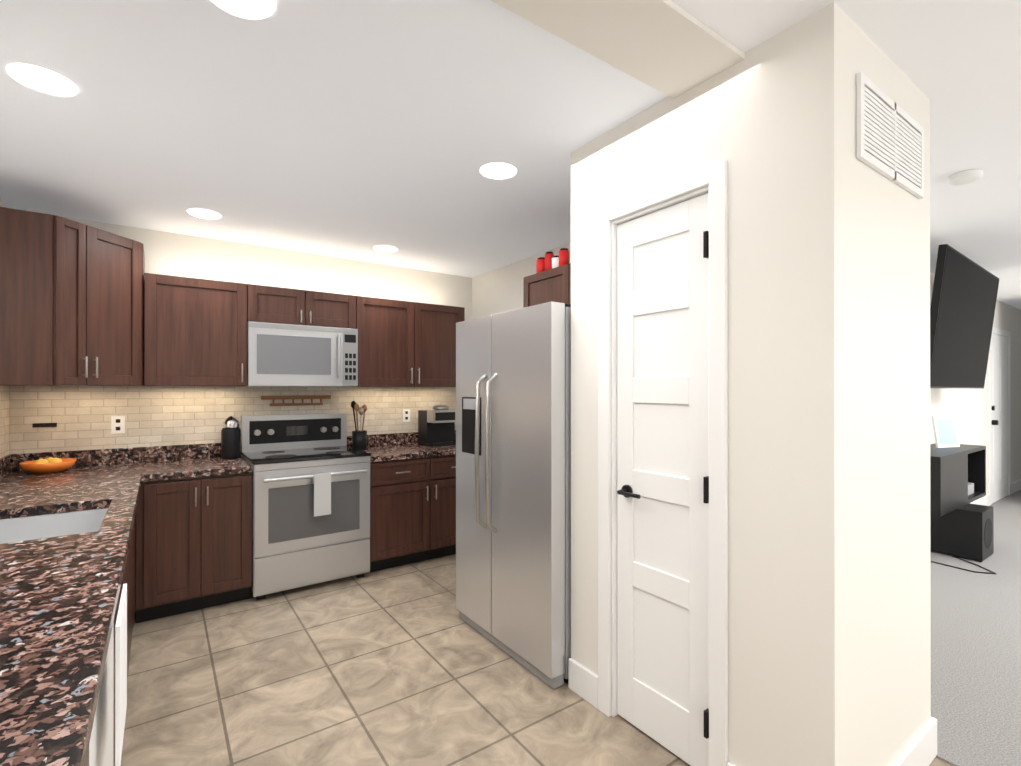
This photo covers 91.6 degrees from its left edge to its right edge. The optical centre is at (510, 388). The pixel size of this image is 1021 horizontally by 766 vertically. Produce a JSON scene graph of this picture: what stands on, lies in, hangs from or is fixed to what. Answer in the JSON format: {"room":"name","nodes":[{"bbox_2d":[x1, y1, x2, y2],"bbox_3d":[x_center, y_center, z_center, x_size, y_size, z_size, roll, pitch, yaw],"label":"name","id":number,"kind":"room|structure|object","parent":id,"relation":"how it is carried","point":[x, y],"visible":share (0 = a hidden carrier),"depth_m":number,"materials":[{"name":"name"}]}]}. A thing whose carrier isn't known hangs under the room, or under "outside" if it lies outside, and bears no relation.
{"room":"kitchen","nodes":[
{"label":"kitchen","id":0,"kind":"room"},
{"bbox_2d":[0,199,6,207],"bbox_3d":[-0.965,0.140,-0.013,0.100,2.450,7.250,0,0,-35],"label":"wall","id":1,"kind":"structure","parent":0,"point":[2,204],"depth_m":2.87,"materials":[{"name":"white paint"}]},
{"bbox_2d":[0,386,8,457],"bbox_3d":[-1.913,0.180,1.424,0.007,0.425,3.792,0,0,-35],"label":"backsplash","id":2,"kind":"structure","parent":1,"relation":"attached to","point":[4,420],"depth_m":2.88,"materials":[{"name":"beige tile"}]},
{"bbox_2d":[0,207,144,385],"bbox_3d":[-2.539,-0.458,2.878,0.658,0.885,0.708,0,0,-35],"label":"upper cabinet","id":3,"kind":"object","parent":1,"relation":"attached to","point":[71,302],"visible":1,"depth_m":2.64,"materials":[{"name":"brown wood"}]},
{"bbox_2d":[60,216,471,320],"bbox_3d":[-1.724,0.146,3.949,3.430,2.450,0.100,0,0,-35],"label":"wall","id":4,"kind":"structure","parent":0,"point":[173,254],"depth_m":3.87,"materials":[{"name":"white paint"}]},
{"bbox_2d":[144,273,246,385],"bbox_3d":[-2.128,-0.367,3.368,0.569,0.705,0.382,0,0,-35],"label":"upper cabinet","id":5,"kind":"object","parent":4,"relation":"attached to","point":[195,331],"visible":1,"depth_m":3.23,"materials":[{"name":"brown wood"}]},
{"bbox_2d":[9,386,455,453],"bbox_3d":[-1.693,0.183,3.905,3.230,0.425,0.007,0,0,-35],"label":"backsplash","id":6,"kind":"structure","parent":4,"relation":"attached to","point":[80,416],"depth_m":3.43,"materials":[{"name":"beige tile"}]},
{"bbox_2d":[32,423,56,427],"bbox_3d":[-2.873,0.227,3.062,0.110,0.025,0.007,0,0,-35],"label":"electrical outlet plate","id":7,"kind":"object","parent":6,"relation":"attached to","point":[34,425],"depth_m":3.06,"materials":[{"name":"black plastic"}]},
{"bbox_2d":[111,416,124,433],"bbox_3d":[-2.583,0.240,3.267,0.070,0.114,0.006,0,0,-35],"label":"electrical outlet plate","id":8,"kind":"object","parent":6,"relation":"attached to","point":[117,424],"depth_m":3.26,"materials":[{"name":"white plastic"}]},
{"bbox_2d":[261,395,330,405],"bbox_3d":[-1.676,0.096,3.898,0.510,0.080,0.021,0,0,-35],"label":"railing","id":9,"kind":"object","parent":6,"relation":"attached to","point":[302,397],"visible":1,"depth_m":3.88,"materials":[{"name":"brown wood"}]},
{"bbox_2d":[403,409,409,421],"bbox_3d":[-0.929,0.242,4.435,0.070,0.114,0.006,0,0,-35],"label":"electrical outlet plate","id":10,"kind":"object","parent":6,"relation":"attached to","point":[406,412],"depth_m":4.43,"materials":[{"name":"white plastic"}]},
{"bbox_2d":[247,284,355,328],"bbox_3d":[-1.589,-0.589,3.749,0.748,0.260,0.382,0,0,-35],"label":"upper cabinet","id":11,"kind":"object","parent":4,"relation":"attached to","point":[269,304],"visible":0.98,"depth_m":3.60,"materials":[{"name":"brown wood"}]},
{"bbox_2d":[247,321,357,386],"bbox_3d":[-1.574,-0.236,3.728,0.746,0.443,0.433,0,0,-35],"label":"microwave","id":12,"kind":"object","parent":11,"relation":"attached to","point":[287,355],"visible":0.98,"depth_m":3.56,"materials":[{"name":"silver metal"}]},
{"bbox_2d":[355,296,464,386],"bbox_3d":[-0.888,-0.366,4.244,0.963,0.705,0.382,0,0,-35],"label":"upper cabinet","id":13,"kind":"object","parent":4,"relation":"attached to","point":[406,344],"visible":0.92,"depth_m":4.08,"materials":[{"name":"brown wood"}]},
{"bbox_2d":[0,0,1020,309],"bbox_3d":[3.569,-1.130,3.251,11.270,0.100,7.350,0,0,-35],"label":"ceiling","id":14,"kind":"structure","parent":0,"point":[358,130],"depth_m":1.98,"materials":[{"name":"white paint"}]},
{"bbox_2d":[6,64,77,96],"bbox_3d":[-1.635,-1.078,1.739,0.180,0.006,0.187,0,0,-35],"label":"recessed light","id":15,"kind":"object","parent":14,"relation":"in","point":[42,80],"depth_m":1.73,"materials":[{"name":"white"}]},
{"bbox_2d":[187,209,221,219],"bbox_3d":[-1.887,-1.076,3.061,0.178,0.006,0.188,0,0,-35],"label":"recessed light","id":16,"kind":"object","parent":14,"relation":"in","point":[200,213],"depth_m":3.07,"materials":[{"name":"white"}]},
{"bbox_2d":[210,0,274,19],"bbox_3d":[-0.748,-1.079,1.389,0.151,0.006,0.127,0,0,-35],"label":"recessed light","id":17,"kind":"object","parent":14,"relation":"in","point":[247,9],"depth_m":1.40,"materials":[{"name":"white"}]},
{"bbox_2d":[374,245,397,252],"bbox_3d":[-0.961,-1.075,3.824,0.178,0.006,0.185,0,0,-35],"label":"recessed light","id":18,"kind":"object","parent":14,"relation":"in","point":[388,249],"depth_m":3.84,"materials":[{"name":"white"}]},
{"bbox_2d":[480,163,516,179],"bbox_3d":[-0.060,-1.077,2.461,0.180,0.006,0.186,0,0,-35],"label":"recessed light","id":19,"kind":"object","parent":14,"relation":"in","point":[497,171],"depth_m":2.46,"materials":[{"name":"white"}]},
{"bbox_2d":[491,0,744,98],"bbox_3d":[-0.256,-1.073,1.052,2.285,0.019,0.270,0,0,-35],"label":"ceiling beam","id":20,"kind":"structure","parent":14,"relation":"attached to","point":[671,49],"depth_m":1.50,"materials":[{"name":"white paint"}]},
{"bbox_2d":[948,169,982,184],"bbox_3d":[2.300,-1.062,2.508,0.130,0.033,0.130,0,0,-35],"label":"smoke detector","id":21,"kind":"object","parent":14,"relation":"attached to","point":[966,177],"visible":1,"depth_m":2.48,"materials":[{"name":"white plastic"}]},
{"bbox_2d":[472,243,570,318],"bbox_3d":[0.429,0.146,3.787,0.100,2.450,2.650,0,0,-35],"label":"wall","id":22,"kind":"structure","parent":0,"point":[498,290],"depth_m":4.40,"materials":[{"name":"white paint"}]},
{"bbox_2d":[523,263,570,307],"bbox_3d":[0.559,-0.580,3.047,0.538,0.300,0.890,0,0,-35],"label":"upper cabinet","id":23,"kind":"object","parent":22,"relation":"attached to","point":[552,285],"visible":0.29,"depth_m":3.05,"materials":[{"name":"brown wood"}]},
{"bbox_2d":[536,248,568,272],"bbox_3d":[0.267,-0.802,3.168,0.068,0.140,0.287,0,0,-35],"label":"tins","id":24,"kind":"object","parent":23,"relation":"on","point":[550,260],"visible":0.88,"depth_m":3.16,"materials":[{"name":"red metal"}]},
{"bbox_2d":[121,554,953,765],"bbox_3d":[0.366,1.397,0.987,3.430,0.060,7.350,0,0,-35],"label":"floor","id":25,"kind":"structure","parent":0,"point":[404,665],"depth_m":2.23,"materials":[{"name":"beige tile"}]},
{"bbox_2d":[85,687,100,765],"bbox_3d":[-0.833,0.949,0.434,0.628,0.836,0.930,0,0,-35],"label":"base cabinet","id":26,"kind":"object","parent":25,"relation":"on","point":[93,758],"depth_m":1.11,"materials":[{"name":"white wood"}]},
{"bbox_2d":[101,587,120,765],"bbox_3d":[-1.286,0.949,1.075,0.628,0.836,0.640,0,0,-35],"label":"dishwasher","id":27,"kind":"object","parent":25,"relation":"on","point":[101,750],"depth_m":1.40,"materials":[{"name":"white metal"}]},
{"bbox_2d":[115,583,126,765],"bbox_3d":[-0.969,0.701,1.238,0.008,0.332,0.300,0,0,-35],"label":"hanging towel","id":28,"kind":"object","parent":27,"relation":"hanging from","point":[120,668],"visible":1,"depth_m":1.17,"materials":[{"name":"white fabric"}]},
{"bbox_2d":[121,567,124,593],"bbox_3d":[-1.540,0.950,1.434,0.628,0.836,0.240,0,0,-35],"label":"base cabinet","id":29,"kind":"object","parent":25,"relation":"on","point":[123,578],"depth_m":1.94,"materials":[{"name":"brown wood"}]},
{"bbox_2d":[125,548,132,677],"bbox_3d":[-1.822,1.059,1.835,0.628,0.620,0.740,0,0,-35],"label":"base cabinet","id":30,"kind":"object","parent":25,"relation":"on","point":[129,559],"depth_m":2.31,"materials":[{"name":"brown wood"}]},
{"bbox_2d":[128,512,135,623],"bbox_3d":[-2.396,0.952,2.647,0.628,0.836,1.248,0,0,-35],"label":"base cabinet","id":31,"kind":"object","parent":25,"relation":"on","point":[132,544],"depth_m":2.76,"materials":[{"name":"brown wood"}]},
{"bbox_2d":[0,447,147,765],"bbox_3d":[-1.647,0.463,1.615,0.660,0.140,3.798,0,0,-35],"label":"countertop","id":32,"kind":"structure","parent":31,"relation":"on","point":[59,595],"depth_m":1.16,"materials":[{"name":"stone"}]},
{"bbox_2d":[19,457,76,473],"bbox_3d":[-2.722,0.451,2.926,0.250,0.083,0.250,0,0,-35],"label":"bowl","id":33,"kind":"object","parent":32,"relation":"on","point":[48,465],"visible":1,"depth_m":2.87,"materials":[{"name":"orange ceramic"}]},
{"bbox_2d":[0,508,107,543],"bbox_3d":[-1.791,0.631,1.833,0.484,0.194,0.644,0,0,-35],"label":"sink","id":34,"kind":"object","parent":32,"relation":"in","point":[42,526],"visible":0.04,"depth_m":2.10,"materials":[{"name":"silver metal"}]},
{"bbox_2d":[135,473,251,622],"bbox_3d":[-2.060,0.953,3.236,0.596,0.835,0.672,0,0,-35],"label":"base cabinet","id":35,"kind":"object","parent":25,"relation":"on","point":[194,544],"visible":0.9,"depth_m":2.98,"materials":[{"name":"brown wood"}]},
{"bbox_2d":[140,443,252,480],"bbox_3d":[-2.055,0.465,3.255,0.566,0.140,0.648,0,0,-35],"label":"countertop","id":36,"kind":"structure","parent":35,"relation":"on","point":[169,462],"depth_m":3.31,"materials":[{"name":"stone"}]},
{"bbox_2d":[221,416,240,458],"bbox_3d":[-1.973,0.344,3.504,0.120,0.298,0.120,0,0,-35],"label":"canister","id":37,"kind":"object","parent":36,"relation":"on","point":[230,439],"visible":1,"depth_m":3.46,"materials":[{"name":"black plastic"}]},
{"bbox_2d":[241,413,370,599],"bbox_3d":[-1.481,0.785,3.596,0.756,1.170,0.697,0,0,-35],"label":"range","id":38,"kind":"object","parent":25,"relation":"on","point":[296,543],"visible":0.98,"depth_m":3.40,"materials":[{"name":"silver metal"}]},
{"bbox_2d":[314,473,330,516],"bbox_3d":[-1.258,0.710,3.322,0.110,0.280,0.004,0,0,-35],"label":"towel","id":39,"kind":"object","parent":38,"relation":"hanging from","point":[322,493],"visible":1,"depth_m":3.32,"materials":[{"name":"grey fabric"}]},
{"bbox_2d":[367,455,455,572],"bbox_3d":[-0.688,0.954,4.205,1.236,0.835,0.672,0,0,-35],"label":"base cabinet","id":40,"kind":"object","parent":25,"relation":"on","point":[413,510],"visible":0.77,"depth_m":3.81,"materials":[{"name":"brown wood"}]},
{"bbox_2d":[347,430,455,461],"bbox_3d":[-0.695,0.466,4.216,1.236,0.140,0.648,0,0,-35],"label":"countertop","id":41,"kind":"structure","parent":40,"relation":"on","point":[393,446],"depth_m":4.09,"materials":[{"name":"stone"}]},
{"bbox_2d":[351,401,366,449],"bbox_3d":[-1.225,0.298,4.031,0.124,0.393,0.119,0,0,-35],"label":"utensil crock","id":42,"kind":"object","parent":41,"relation":"on","point":[359,439],"visible":0.98,"depth_m":3.99,"materials":[{"name":"black ceramic"}]},
{"bbox_2d":[418,405,455,446],"bbox_3d":[-0.627,0.321,4.415,0.280,0.348,0.304,0,0,-35],"label":"coffee maker","id":43,"kind":"object","parent":41,"relation":"on","point":[436,426],"visible":0.92,"depth_m":4.34,"materials":[{"name":"black plastic"}]},
{"bbox_2d":[456,301,570,688],"bbox_3d":[0.249,0.489,2.821,0.926,1.760,0.890,0,0,-35],"label":"refrigerator","id":44,"kind":"object","parent":25,"relation":"on","point":[513,483],"visible":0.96,"depth_m":2.45,"materials":[{"name":"silver metal"}]},
{"bbox_2d":[571,2,858,765],"bbox_3d":[0.632,0.143,1.861,0.100,2.450,1.090,0,0,-35],"label":"wall","id":45,"kind":"structure","parent":0,"point":[829,448],"depth_m":1.51,"materials":[{"name":"white paint"}]},
{"bbox_2d":[617,193,708,765],"bbox_3d":[0.565,0.338,1.886,0.096,2.037,0.442,0,0,-35],"label":"pantry door","id":46,"kind":"structure","parent":45,"relation":"in","point":[662,476],"depth_m":1.88,"materials":[{"name":"white paint"},{"name":"black metal"}]},
{"bbox_2d":[598,159,727,765],"bbox_3d":[0.588,0.305,1.909,0.116,2.127,0.584,0,0,-35],"label":"door frame","id":47,"kind":"structure","parent":45,"relation":"attached to","point":[713,176],"depth_m":1.71,"materials":[{"name":"white wood"}]},
{"bbox_2d":[859,27,926,765],"bbox_3d":[1.202,0.143,1.670,0.570,2.450,0.120,0,0,-35],"label":"wall","id":48,"kind":"structure","parent":0,"point":[892,220],"depth_m":1.63,"materials":[{"name":"white paint"}]},
{"bbox_2d":[856,72,923,198],"bbox_3d":[1.253,-0.807,1.624,0.550,0.250,0.012,0,0,-35],"label":"air vent","id":49,"kind":"object","parent":48,"relation":"in","point":[889,138],"visible":1,"depth_m":1.59,"materials":[{"name":"white"}]},
{"bbox_2d":[891,717,936,765],"bbox_3d":[1.227,1.300,1.604,0.810,0.135,0.019,0,0,-35],"label":"baseboard","id":50,"kind":"structure","parent":48,"relation":"attached to","point":[920,749],"depth_m":1.76,"materials":[{"name":"white wood"}]},
{"bbox_2d":[927,97,930,722],"bbox_3d":[1.268,0.144,2.200,0.100,2.450,0.910,0,0,-35],"label":"wall","id":51,"kind":"structure","parent":0,"point":[928,100],"depth_m":1.85,"materials":[{"name":"white paint"}]},
{"bbox_2d":[930,490,1020,765],"bbox_3d":[5.669,1.397,3.047,8.070,0.066,4.600,0,0,-35],"label":"floor carpet","id":52,"kind":"object","parent":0,"point":[976,665],"visible":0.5,"depth_m":2.58,"materials":[{"name":"grey carpet"}]},
{"bbox_2d":[930,503,995,573],"bbox_3d":[3.571,1.167,4.003,0.714,0.392,0.588,0,0,-35],"label":"subwoofer","id":53,"kind":"object","parent":52,"relation":"on","point":[966,531],"visible":0.73,"depth_m":3.98,"materials":[{"name":"black plastic"}]},
{"bbox_2d":[930,273,1020,494],"bbox_3d":[4.272,0.147,4.940,8.170,2.450,0.100,0,0,-35],"label":"wall","id":54,"kind":"structure","parent":0,"point":[967,408],"depth_m":5.73,"materials":[{"name":"white paint"}]},
{"bbox_2d":[930,443,985,516],"bbox_3d":[3.690,0.747,4.264,1.300,0.450,0.328,0,0,-35],"label":"console shelf","id":55,"kind":"object","parent":54,"relation":"attached to","point":[957,477],"visible":0.65,"depth_m":4.02,"materials":[{"name":"black wood"}]},
{"bbox_2d":[931,415,959,447],"bbox_3d":[3.854,0.382,4.396,0.260,0.280,0.057,0,0,-15],"label":"picture frame","id":56,"kind":"object","parent":55,"relation":"on","point":[945,431],"visible":1,"depth_m":4.38,"materials":[{"name":"white"}]},
{"bbox_2d":[930,244,998,388],"bbox_3d":[3.599,-0.498,4.118,1.784,0.999,0.463,0,0,-35],"label":"tv","id":57,"kind":"object","parent":54,"relation":"attached to","point":[963,300],"visible":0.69,"depth_m":3.83,"materials":[{"name":"black plastic"}]},
{"bbox_2d":[970,494,989,505],"bbox_3d":[3.327,1.304,4.198,5.570,0.135,0.019,0,0,-35],"label":"baseboard","id":58,"kind":"structure","parent":54,"relation":"attached to","point":[985,500],"depth_m":5.63,"materials":[{"name":"white wood"}]},
{"bbox_2d":[988,327,1010,504],"bbox_3d":[6.010,0.324,6.094,1.040,2.100,0.014,0,0,-35],"label":"door frame","id":59,"kind":"structure","parent":54,"relation":"attached to","point":[997,331],"depth_m":5.81,"materials":[{"name":"white wood"}]},
{"bbox_2d":[991,333,1008,503],"bbox_3d":[6.022,0.356,6.076,0.892,2.016,0.058,0,0,-35],"label":"front door","id":60,"kind":"structure","parent":54,"relation":"in","point":[999,417],"depth_m":6.07,"materials":[{"name":"white wood"}]},
{"bbox_2d":[1010,479,1020,493],"bbox_3d":[6.989,1.308,6.786,1.400,0.135,0.016,0,0,-35],"label":"baseboard","id":61,"kind":"structure","parent":54,"relation":"attached to","point":[1015,486],"depth_m":6.54,"materials":[{"name":"white wood"}]}
]}

